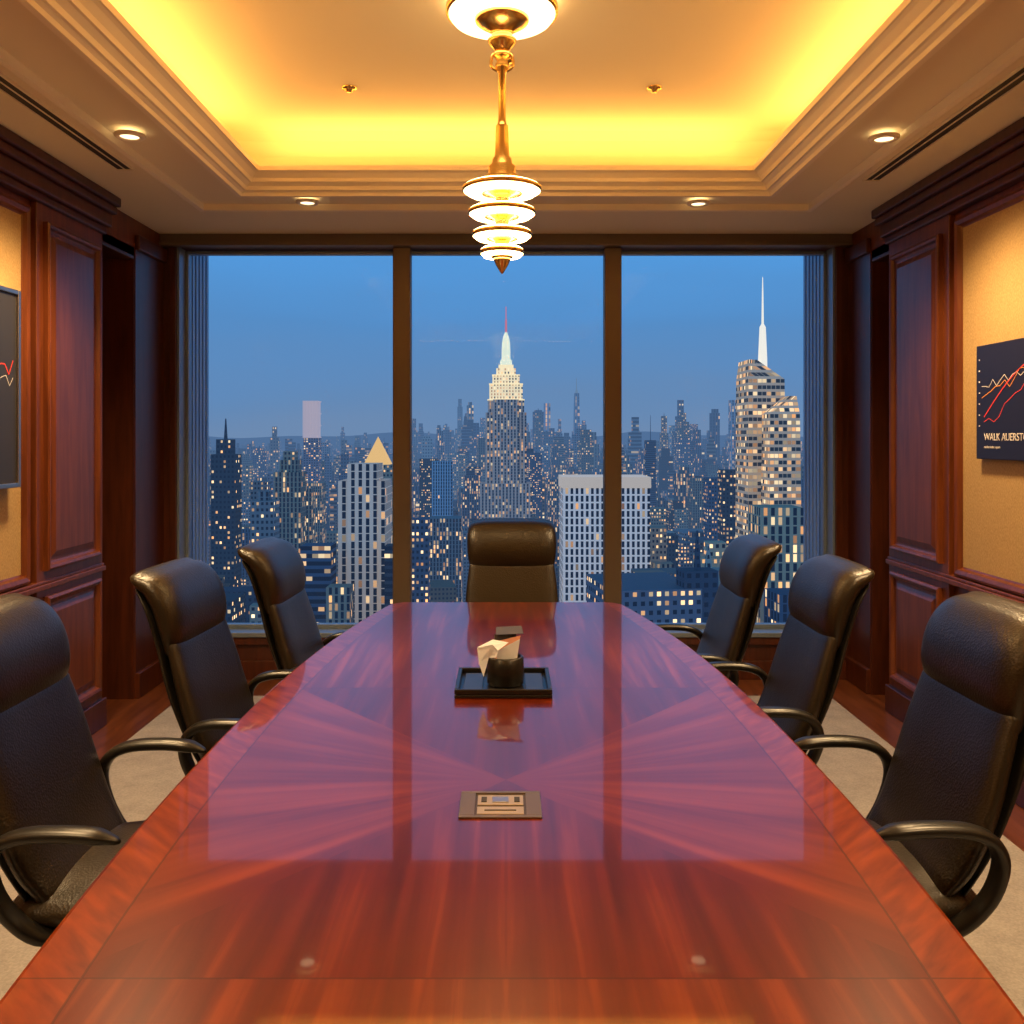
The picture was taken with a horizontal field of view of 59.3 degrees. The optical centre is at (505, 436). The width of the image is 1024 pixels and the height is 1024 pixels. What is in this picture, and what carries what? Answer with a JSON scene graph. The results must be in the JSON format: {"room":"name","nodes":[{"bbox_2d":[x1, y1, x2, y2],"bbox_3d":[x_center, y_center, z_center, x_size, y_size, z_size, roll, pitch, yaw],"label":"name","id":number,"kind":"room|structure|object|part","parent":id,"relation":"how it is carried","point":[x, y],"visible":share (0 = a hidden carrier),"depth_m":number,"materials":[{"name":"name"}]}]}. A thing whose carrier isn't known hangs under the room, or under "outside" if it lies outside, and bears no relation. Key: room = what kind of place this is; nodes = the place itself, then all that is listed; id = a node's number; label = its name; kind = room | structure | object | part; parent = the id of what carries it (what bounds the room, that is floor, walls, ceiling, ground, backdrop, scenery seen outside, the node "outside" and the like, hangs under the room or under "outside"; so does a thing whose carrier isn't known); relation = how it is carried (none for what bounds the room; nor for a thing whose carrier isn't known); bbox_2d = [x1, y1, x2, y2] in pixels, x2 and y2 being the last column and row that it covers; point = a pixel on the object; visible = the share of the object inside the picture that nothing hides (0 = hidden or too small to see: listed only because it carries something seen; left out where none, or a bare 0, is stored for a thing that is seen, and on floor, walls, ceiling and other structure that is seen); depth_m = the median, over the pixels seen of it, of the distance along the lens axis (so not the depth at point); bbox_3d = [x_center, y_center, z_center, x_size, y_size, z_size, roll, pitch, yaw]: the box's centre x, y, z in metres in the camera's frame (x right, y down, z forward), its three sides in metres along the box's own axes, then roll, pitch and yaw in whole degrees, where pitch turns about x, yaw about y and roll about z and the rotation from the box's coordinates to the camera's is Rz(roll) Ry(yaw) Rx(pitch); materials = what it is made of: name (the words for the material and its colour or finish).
{"room":"conference room","nodes":[
{"label":"conference room","id":0,"kind":"room"},
{"bbox_2d":[43,222,101,703],"bbox_3d":[-2.171,0.170,1.230,0.058,2.360,7.100,0,0,0],"label":"wood panel","id":1,"kind":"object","parent":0,"point":[72,264],"depth_m":4.48,"materials":[{"name":"brown wood"}]},
{"bbox_2d":[0,563,105,595],"bbox_3d":[-2.175,0.695,1.220,0.050,0.040,7.240,0,0,0],"label":"rail","id":2,"kind":"object","parent":1,"relation":"attached to","point":[32,588],"visible":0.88,"depth_m":4.31,"materials":[{"name":"brown wood"}]},
{"bbox_3d":[-2.156,1.050,4.500,0.028,0.600,0.560,0,0,0],"label":"pier panel","id":3,"kind":"part","parent":1,"relation":"part of","materials":[{"name":"brown wood"}]},
{"bbox_2d":[0,186,162,595],"bbox_3d":[-2.450,-0.100,1.685,0.500,3.300,8.170,0,0,0],"label":"wall","id":4,"kind":"structure","parent":0,"point":[124,228],"depth_m":5.18,"materials":[{"name":"brown wood"}]},
{"bbox_2d":[0,193,30,592],"bbox_3d":[-2.182,-0.190,3.410,0.036,1.720,1.400,0,0,0],"label":"wall panel","id":5,"kind":"object","parent":4,"relation":"attached to","point":[15,216],"visible":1,"depth_m":4.06,"materials":[{"name":"beige fabric"}]},
{"bbox_2d":[0,285,20,488],"bbox_3d":[-2.158,-0.210,3.515,0.060,0.860,0.870,0,0,0],"label":"chart","id":6,"kind":"object","parent":5,"relation":"attached to","point":[10,299],"visible":1,"depth_m":3.88,"materials":[{"name":"grey"}]},
{"bbox_2d":[30,201,101,709],"bbox_3d":[-2.185,0.130,4.500,0.030,2.840,0.680,0,0,0],"label":"panel molding","id":7,"kind":"structure","parent":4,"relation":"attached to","point":[40,213],"depth_m":4.20,"materials":[{"name":"brown wood"}]},
{"bbox_2d":[0,124,166,263],"bbox_3d":[-2.290,-1.170,1.685,0.420,0.240,8.170,0,0,0],"label":"crown molding","id":8,"kind":"structure","parent":4,"relation":"attached to","point":[26,170],"depth_m":4.28,"materials":[{"name":"brown wood"}]},
{"bbox_2d":[83,659,162,734],"bbox_3d":[-2.175,1.475,1.685,0.050,0.150,8.170,0,0,0],"label":"baseboard","id":9,"kind":"structure","parent":4,"relation":"attached to","point":[149,677],"depth_m":5.33,"materials":[{"name":"brown wood"}]},
{"bbox_2d":[102,250,163,698],"bbox_3d":[-2.347,0.220,5.305,0.306,2.660,0.930,0,0,0],"label":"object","id":10,"kind":"object","parent":4,"relation":"attached to","point":[132,289],"visible":0.45,"depth_m":5.32,"materials":[{"name":"brown wood"}]},
{"bbox_2d":[159,234,852,659],"bbox_3d":[0.000,-0.100,5.848,5.400,3.300,0.305,0,0,0],"label":"wall window","id":11,"kind":"structure","parent":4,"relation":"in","point":[245,652],"depth_m":5.77,"materials":[{"name":"brown wood"}]},
{"bbox_2d":[192,256,208,564],"bbox_3d":[-2.397,0.550,6.180,0.605,8.000,0.340,0,0,0],"label":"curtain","id":12,"kind":"object","parent":11,"relation":"attached to","point":[200,264],"visible":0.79,"depth_m":6.17,"materials":[{"name":"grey metal"}]},
{"bbox_3d":[-1.397,0.018,5.910,1.395,2.465,0.060,0,0,0],"label":"sash","id":13,"kind":"part","parent":11,"relation":"part of","materials":[{"name":"clear glass"}]},
{"bbox_2d":[229,628,783,637],"bbox_3d":[0.000,1.265,5.870,4.220,0.030,0.260,0,0,0],"label":"windowsill","id":14,"kind":"object","parent":11,"relation":"attached to","point":[235,632],"depth_m":5.75,"materials":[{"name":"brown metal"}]},
{"bbox_3d":[0.010,0.018,5.910,1.300,2.465,0.060,0,0,0],"label":"sash","id":15,"kind":"part","parent":11,"relation":"part of","materials":[{"name":"brown wood"}]},
{"bbox_3d":[1.405,0.018,5.910,1.380,2.465,0.060,0,0,0],"label":"sash","id":16,"kind":"part","parent":11,"relation":"part of","materials":[{"name":"clear glass"}]},
{"bbox_2d":[803,256,819,562],"bbox_3d":[2.397,0.550,6.180,0.605,8.000,0.340,0,0,0],"label":"pier","id":17,"kind":"object","parent":11,"relation":"attached to","point":[811,264],"visible":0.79,"depth_m":6.17,"materials":[{"name":"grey metal"}]},
{"bbox_2d":[233,638,848,679],"bbox_3d":[0.000,1.415,5.758,4.400,0.270,0.025,0,0,0],"label":"baseboard","id":18,"kind":"structure","parent":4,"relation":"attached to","point":[251,668],"depth_m":5.75,"materials":[{"name":"brown wood"}]},
{"bbox_2d":[0,0,1023,233],"bbox_3d":[0.000,-1.540,1.700,5.400,0.500,8.600,0,0,0],"label":"ceiling","id":19,"kind":"structure","parent":0,"point":[733,76],"depth_m":4.13,"materials":[{"name":"beige paint"}]},
{"bbox_2d":[0,72,133,170],"bbox_3d":[-1.830,-1.286,2.310,0.088,0.012,4.032,0,0,0],"label":"ceiling vent","id":20,"kind":"object","parent":19,"relation":"in","point":[8,87],"visible":1,"depth_m":3.68,"materials":[{"name":"grey metal"}]},
{"bbox_2d":[113,129,145,141],"bbox_3d":[-1.610,-1.287,3.850,0.128,0.014,0.128,0,0,0],"label":"recessed light","id":21,"kind":"object","parent":19,"relation":"in","point":[122,134],"visible":1,"depth_m":3.84,"materials":[{"name":"beige paint"}]},
{"bbox_2d":[295,198,318,206],"bbox_3d":[-1.090,-1.287,4.940,0.128,0.014,0.128,0,0,0],"label":"recessed light","id":22,"kind":"object","parent":19,"relation":"in","point":[309,202],"visible":1,"depth_m":4.91,"materials":[{"name":"beige paint"}]},
{"bbox_2d":[342,85,356,92],"bbox_3d":[-0.740,-1.639,4.250,0.072,0.022,0.072,0,0,0],"label":"sprinkler head","id":23,"kind":"object","parent":19,"relation":"attached to","point":[348,88],"visible":1,"depth_m":4.24},
{"bbox_2d":[446,0,557,273],"bbox_3d":[-0.015,-1.133,3.400,0.424,1.035,0.424,0,0,0],"label":"pendant chandelier","id":24,"kind":"object","parent":19,"relation":"hanging from","point":[501,191],"visible":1,"depth_m":3.36,"materials":[{"name":"gold glass"}]},
{"bbox_3d":[-0.015,-1.038,3.400,0.140,0.845,0.140,0,0,0],"label":"stem","id":25,"kind":"part","parent":24,"relation":"part of","materials":[{"name":"gold metal"}]},
{"bbox_3d":[-0.015,-0.675,3.400,0.088,0.026,0.088,0,0,0],"label":"brass dish","id":26,"kind":"part","parent":24,"relation":"part of","materials":[{"name":"brown metal"}]},
{"bbox_3d":[-0.015,-0.742,3.400,0.121,0.026,0.121,0,0,0],"label":"brass dish","id":27,"kind":"part","parent":24,"relation":"part of","materials":[{"name":"yellow"}]},
{"bbox_3d":[-0.015,-0.825,3.400,0.136,0.026,0.136,0,0,0],"label":"brass dish","id":28,"kind":"part","parent":24,"relation":"part of","materials":[{"name":"yellow"}]},
{"bbox_3d":[-0.015,-0.912,3.400,0.160,0.026,0.160,0,0,0],"label":"brass dish","id":29,"kind":"part","parent":24,"relation":"part of","materials":[{"name":"yellow"}]},
{"bbox_2d":[18,0,993,196],"bbox_3d":[0.000,-1.341,1.625,2.860,0.127,6.350,0,0,0],"label":"trim","id":30,"kind":"structure","parent":19,"relation":"attached to","point":[95,30],"depth_m":3.92,"materials":[{"name":"beige paint"}]},
{"bbox_2d":[0,38,1023,211],"bbox_3d":[0.000,-1.293,1.625,3.470,0.038,6.960,0,0,0],"label":"trim","id":31,"kind":"structure","parent":19,"relation":"attached to","point":[1016,51],"depth_m":4.51,"materials":[{"name":"beige paint"}]},
{"bbox_2d":[647,85,661,92],"bbox_3d":[0.700,-1.639,4.250,0.072,0.022,0.072,0,0,0],"label":"sprinkler head","id":32,"kind":"object","parent":19,"relation":"attached to","point":[652,88],"visible":1,"depth_m":4.24},
{"bbox_2d":[686,199,709,206],"bbox_3d":[1.060,-1.287,4.960,0.128,0.014,0.128,0,0,0],"label":"recessed light","id":33,"kind":"object","parent":19,"relation":"in","point":[697,202],"visible":1,"depth_m":4.93,"materials":[{"name":"beige paint"}]},
{"bbox_2d":[868,132,899,143],"bbox_3d":[1.630,-1.287,3.880,0.128,0.014,0.128,0,0,0],"label":"recessed light","id":34,"kind":"object","parent":19,"relation":"in","point":[884,137],"visible":1,"depth_m":3.86,"materials":[{"name":"beige paint"}]},
{"bbox_2d":[863,63,1023,180],"bbox_3d":[1.830,-1.286,2.400,0.088,0.012,4.212,0,0,0],"label":"ceiling vent","id":35,"kind":"object","parent":19,"relation":"in","point":[1013,80],"visible":1,"depth_m":3.67,"materials":[{"name":"grey metal"}]},
{"bbox_2d":[92,680,1023,851],"bbox_3d":[0.000,1.650,1.700,5.400,0.200,8.600,0,0,0],"label":"floor","id":36,"kind":"structure","parent":0,"point":[125,717],"depth_m":5.03,"materials":[{"name":"beige carpet"}]},
{"bbox_2d":[0,696,1023,1015],"bbox_3d":[0.000,1.544,1.625,3.840,0.012,7.450,0,0,0],"label":"carpet","id":37,"kind":"object","parent":36,"relation":"on","point":[140,781],"visible":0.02,"depth_m":3.85,"materials":[{"name":"carpet"}]},
{"bbox_2d":[0,593,206,946],"bbox_3d":[-0.978,0.977,2.270,0.773,1.120,0.634,0,0,0],"label":"office chair","id":38,"kind":"object","parent":37,"relation":"on","point":[62,823],"visible":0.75,"depth_m":2.22,"materials":[{"name":"black leather"}]},
{"bbox_3d":[-1.004,1.012,2.026,0.310,0.307,0.147,0,0,0],"label":"armrest","id":39,"kind":"part","parent":38,"relation":"part of","materials":[{"name":"black plastic"}]},
{"bbox_3d":[-1.150,0.873,2.270,0.240,0.496,0.475,0,0,0],"label":"backrest","id":40,"kind":"part","parent":38,"relation":"part of","materials":[{"name":"black leather"}]},
{"bbox_3d":[-0.885,1.098,2.270,0.540,0.133,0.502,0,0,0],"label":"seat","id":41,"kind":"part","parent":38,"relation":"part of","materials":[{"name":"black leather"}]},
{"bbox_3d":[-1.004,1.012,2.514,0.310,0.307,0.147,0,0,0],"label":"armrest","id":42,"kind":"part","parent":38,"relation":"part of","materials":[{"name":"black plastic"}]},
{"bbox_2d":[130,557,292,775],"bbox_3d":[-0.809,0.983,3.048,0.773,1.109,0.634,0,0,4],"label":"office chair","id":43,"kind":"object","parent":37,"relation":"on","point":[183,600],"visible":0.49,"depth_m":2.93,"materials":[{"name":"black leather"}]},
{"bbox_3d":[-0.852,1.017,2.807,0.310,0.304,0.147,0,0,4],"label":"armrest","id":44,"kind":"part","parent":43,"relation":"part of","materials":[{"name":"black plastic"}]},
{"bbox_3d":[-0.980,0.880,3.060,0.240,0.491,0.475,0,0,4],"label":"backrest","id":45,"kind":"part","parent":43,"relation":"part of","materials":[{"name":"black leather"}]},
{"bbox_3d":[-0.818,1.017,3.293,0.310,0.304,0.147,0,0,4],"label":"armrest","id":46,"kind":"part","parent":43,"relation":"part of","materials":[{"name":"black plastic"}]},
{"bbox_2d":[237,537,344,680],"bbox_3d":[-0.669,0.983,3.723,0.773,1.109,0.634,0,0,3],"label":"office chair","id":47,"kind":"object","parent":37,"relation":"on","point":[275,569],"visible":0.38,"depth_m":3.59,"materials":[{"name":"black leather"}]},
{"bbox_3d":[-0.840,0.880,3.733,0.240,0.491,0.475,0,0,3],"label":"backrest","id":48,"kind":"part","parent":47,"relation":"part of","materials":[{"name":"black leather"}]},
{"bbox_3d":[-0.682,1.017,3.968,0.310,0.304,0.147,0,0,3],"label":"armrest","id":49,"kind":"part","parent":47,"relation":"part of","materials":[{"name":"black plastic"}]},
{"bbox_2d":[465,518,557,601],"bbox_3d":[0.030,0.983,4.408,0.634,1.109,0.773,0,0,0],"label":"office chair","id":50,"kind":"object","parent":37,"relation":"on","point":[510,559],"visible":0.35,"depth_m":4.62,"materials":[{"name":"black leather"}]},
{"bbox_3d":[0.030,0.880,4.580,0.475,0.491,0.240,0,0,0],"label":"backrest","id":51,"kind":"part","parent":50,"relation":"part of","materials":[{"name":"black leather"}]},
{"bbox_2d":[0,602,1023,1023],"bbox_3d":[0.000,1.169,2.260,1.530,0.738,4.220,0,0,0],"label":"conference table","id":52,"kind":"object","parent":37,"relation":"on","point":[686,860],"visible":0.98,"depth_m":1.65,"materials":[{"name":"brown wood"}]},
{"bbox_2d":[458,791,541,818],"bbox_3d":[-0.012,0.798,1.955,0.176,0.004,0.140,0,0,0],"label":"module","id":53,"kind":"object","parent":52,"relation":"on","point":[473,804],"visible":1,"depth_m":1.95,"materials":[{"name":"brown metal"}]},
{"bbox_2d":[492,797,508,801],"bbox_3d":[-0.012,0.796,1.977,0.036,0.002,0.028,0,0,0],"label":"display screen","id":54,"kind":"object","parent":53,"relation":"attached to","point":[494,799],"depth_m":1.98,"materials":[{"name":"glass"}]},
{"bbox_2d":[477,795,523,813],"bbox_3d":[-0.012,0.798,1.954,0.100,0.003,0.098,0,0,0],"label":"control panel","id":55,"kind":"object","parent":53,"relation":"attached to","point":[486,804],"depth_m":1.95,"materials":[{"name":"grey"}]},
{"bbox_2d":[454,667,551,698],"bbox_3d":[-0.008,0.786,2.885,0.300,0.028,0.270,0,0,0],"label":"desk tray","id":56,"kind":"object","parent":52,"relation":"on","point":[471,683],"visible":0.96,"depth_m":2.82,"materials":[{"name":"black plastic"}]},
{"bbox_2d":[477,626,523,688],"bbox_3d":[-0.016,0.701,2.867,0.148,0.174,0.125,0,0,0],"label":"cup","id":57,"kind":"object","parent":56,"relation":"on","point":[502,659],"visible":1,"depth_m":2.83,"materials":[{"name":"black ceramic"}]},
{"bbox_2d":[656,533,781,686],"bbox_3d":[0.748,0.983,3.880,0.773,1.109,0.634,0,0,0],"label":"office chair","id":58,"kind":"object","parent":37,"relation":"on","point":[746,564],"visible":0.52,"depth_m":3.72,"materials":[{"name":"black leather"}]},
{"bbox_3d":[0.774,1.017,4.124,0.310,0.304,0.147,0,0,0],"label":"armrest","id":59,"kind":"part","parent":58,"relation":"part of","materials":[{"name":"black plastic"}]},
{"bbox_3d":[0.774,1.017,3.636,0.310,0.304,0.147,0,0,0],"label":"armrest","id":60,"kind":"part","parent":58,"relation":"part of","materials":[{"name":"black plastic"}]},
{"bbox_3d":[0.920,0.880,3.880,0.240,0.491,0.475,0,0,0],"label":"backrest","id":61,"kind":"part","parent":58,"relation":"part of","materials":[{"name":"black leather"}]},
{"bbox_2d":[709,554,874,764],"bbox_3d":[0.838,0.983,3.170,0.773,1.109,0.634,0,0,0],"label":"office chair","id":62,"kind":"object","parent":37,"relation":"on","point":[827,592],"visible":0.45,"depth_m":3.03,"materials":[{"name":"black leather"}]},
{"bbox_3d":[0.864,1.017,3.414,0.310,0.304,0.147,0,0,0],"label":"armrest","id":63,"kind":"part","parent":62,"relation":"part of","materials":[{"name":"black plastic"}]},
{"bbox_3d":[0.864,1.017,2.926,0.310,0.304,0.147,0,0,0],"label":"armrest","id":64,"kind":"part","parent":62,"relation":"part of","materials":[{"name":"black plastic"}]},
{"bbox_3d":[1.010,0.880,3.170,0.240,0.491,0.475,0,0,0],"label":"backrest","id":65,"kind":"part","parent":62,"relation":"part of","materials":[{"name":"black leather"}]},
{"bbox_2d":[794,591,1023,936],"bbox_3d":[0.938,0.977,2.295,0.773,1.120,0.634,0,0,-1],"label":"office chair","id":66,"kind":"object","parent":37,"relation":"on","point":[950,787],"visible":0.7,"depth_m":2.19,"materials":[{"name":"black leather"}]},
{"bbox_3d":[0.960,1.012,2.539,0.310,0.307,0.147,0,0,-1],"label":"armrest","id":67,"kind":"part","parent":66,"relation":"part of","materials":[{"name":"black plastic"}]},
{"bbox_3d":[0.845,1.098,2.293,0.540,0.133,0.502,0,0,-1],"label":"seat","id":68,"kind":"part","parent":66,"relation":"part of","materials":[{"name":"black leather"}]},
{"bbox_3d":[0.969,1.012,2.051,0.310,0.307,0.147,0,0,-1],"label":"armrest","id":69,"kind":"part","parent":66,"relation":"part of","materials":[{"name":"black plastic"}]},
{"bbox_3d":[1.110,0.873,2.298,0.240,0.496,0.475,0,0,-1],"label":"backrest","id":70,"kind":"part","parent":66,"relation":"part of","materials":[{"name":"black leather"}]},
{"bbox_2d":[889,234,942,692],"bbox_3d":[2.171,0.170,1.470,0.058,2.360,7.140,0,0,0],"label":"wall panel","id":71,"kind":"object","parent":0,"point":[915,272],"depth_m":4.75,"materials":[{"name":"brown wood"}]},
{"bbox_3d":[2.156,1.050,4.755,0.028,0.600,0.570,0,0,0],"label":"pier panel","id":72,"kind":"part","parent":71,"relation":"part of","materials":[{"name":"brown wood"}]},
{"bbox_2d":[889,214,954,698],"bbox_3d":[2.185,0.130,4.755,0.030,2.840,0.690,0,0,0],"label":"wall paneling","id":73,"kind":"object","parent":71,"relation":"attached to","point":[945,225],"visible":0.04,"depth_m":4.44,"materials":[{"name":"brown wood"}]},
{"bbox_2d":[886,556,1023,603],"bbox_3d":[2.175,0.695,1.350,0.050,0.040,7.500,0,0,0],"label":"rail","id":74,"kind":"object","parent":71,"relation":"attached to","point":[963,583],"visible":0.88,"depth_m":4.33,"materials":[{"name":"brown wood"}]},
{"bbox_2d":[849,180,1023,594],"bbox_3d":[2.450,-0.100,1.685,0.500,3.300,8.170,0,0,0],"label":"wall","id":75,"kind":"structure","parent":0,"point":[871,231],"depth_m":5.19,"materials":[{"name":"brown wood"}]},
{"bbox_2d":[848,253,888,694],"bbox_3d":[2.347,0.220,5.435,0.306,2.660,0.670,0,0,0],"label":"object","id":76,"kind":"object","parent":75,"relation":"attached to","point":[868,281],"visible":0.38,"depth_m":5.42,"materials":[{"name":"brown wood"}]},
{"bbox_2d":[845,117,1023,263],"bbox_3d":[2.290,-1.170,1.685,0.420,0.240,8.170,0,0,0],"label":"crown molding","id":77,"kind":"structure","parent":75,"relation":"attached to","point":[996,164],"depth_m":4.26,"materials":[{"name":"brown wood"}]},
{"bbox_2d":[845,656,1023,808],"bbox_3d":[2.175,1.475,1.685,0.050,0.150,8.170,0,0,0],"label":"baseboard","id":78,"kind":"structure","parent":75,"relation":"attached to","point":[897,703],"depth_m":5.07,"materials":[{"name":"brown wood"}]},
{"bbox_2d":[954,187,1023,596],"bbox_3d":[2.182,-0.190,3.660,0.036,1.720,1.400,0,0,0],"label":"wall panel","id":79,"kind":"object","parent":75,"relation":"attached to","point":[989,239],"visible":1,"depth_m":4.12,"materials":[{"name":"beige fabric"}]},
{"bbox_2d":[977,338,1023,460],"bbox_3d":[2.172,-0.158,3.740,0.032,0.515,0.780,0,0,0],"label":"chart poster","id":80,"kind":"object","parent":79,"relation":"attached to","point":[1000,365],"visible":1,"depth_m":3.92,"materials":[{"name":"black paper"}]},
{"label":"outside","id":81,"kind":"structure","parent":0,"visible":0},
{"label":"ground","id":82,"kind":"structure","parent":81,"visible":0},
{"bbox_2d":[303,401,320,481],"bbox_3d":[-325.500,100.550,1512.500,26.600,322.000,27.000,0,0,0],"label":"tower","id":83,"kind":"structure","parent":82,"relation":"on","point":[311,409],"depth_m":1499.96,"materials":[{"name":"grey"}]},
{"bbox_3d":[-325.500,-29.450,1512.500,26.600,62.000,27.000,0,0,0],"label":"crown","id":84,"kind":"part","parent":83,"relation":"part of","materials":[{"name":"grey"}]},
{"bbox_2d":[338,463,391,622],"bbox_3d":[-67.450,137.050,432.000,21.900,249.000,28.000,0,0,0],"label":"stone tower","id":85,"kind":"structure","parent":82,"relation":"on","point":[365,497],"depth_m":417.95,"materials":[{"name":"grey stone"}]},
{"bbox_2d":[365,437,392,543],"bbox_3d":[-100.000,130.550,712.000,24.000,262.000,24.000,0,0,0],"label":"tower","id":86,"kind":"structure","parent":82,"relation":"on","point":[377,454],"depth_m":702.84,"materials":[{"name":"brown"}]},
{"bbox_2d":[480,315,531,518],"bbox_3d":[0.000,43.050,1210.000,68.000,437.000,60.000,0,0,0],"label":"skyscraper","id":87,"kind":"structure","parent":82,"relation":"on","point":[505,493],"depth_m":1185.12,"materials":[{"name":"concrete"}]},
{"bbox_2d":[209,431,802,448],"bbox_3d":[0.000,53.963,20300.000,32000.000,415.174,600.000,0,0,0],"label":"hills","id":88,"kind":"structure","parent":82,"relation":"on","point":[372,438],"depth_m":8883.94,"materials":[{"name":"blue"}]},
{"bbox_2d":[209,378,802,622],"bbox_3d":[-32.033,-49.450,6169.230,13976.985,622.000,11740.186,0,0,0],"label":"city buildings","id":89,"kind":"structure","parent":82,"relation":"on","point":[257,493],"depth_m":720.04,"materials":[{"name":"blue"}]},
{"bbox_2d":[558,475,650,601],"bbox_3d":[50.250,140.800,465.000,44.500,241.500,31.000,0,0,0],"label":"slab tower","id":90,"kind":"structure","parent":82,"relation":"on","point":[580,496],"depth_m":450.04,"materials":[{"name":"white concrete"}]},
{"bbox_2d":[735,277,800,537],"bbox_3d":[148.000,85.050,507.000,28.000,353.000,46.000,0,0,0],"label":"tower","id":91,"kind":"structure","parent":82,"relation":"on","point":[768,459],"depth_m":502.06,"materials":[{"name":"brown"}]}
]}

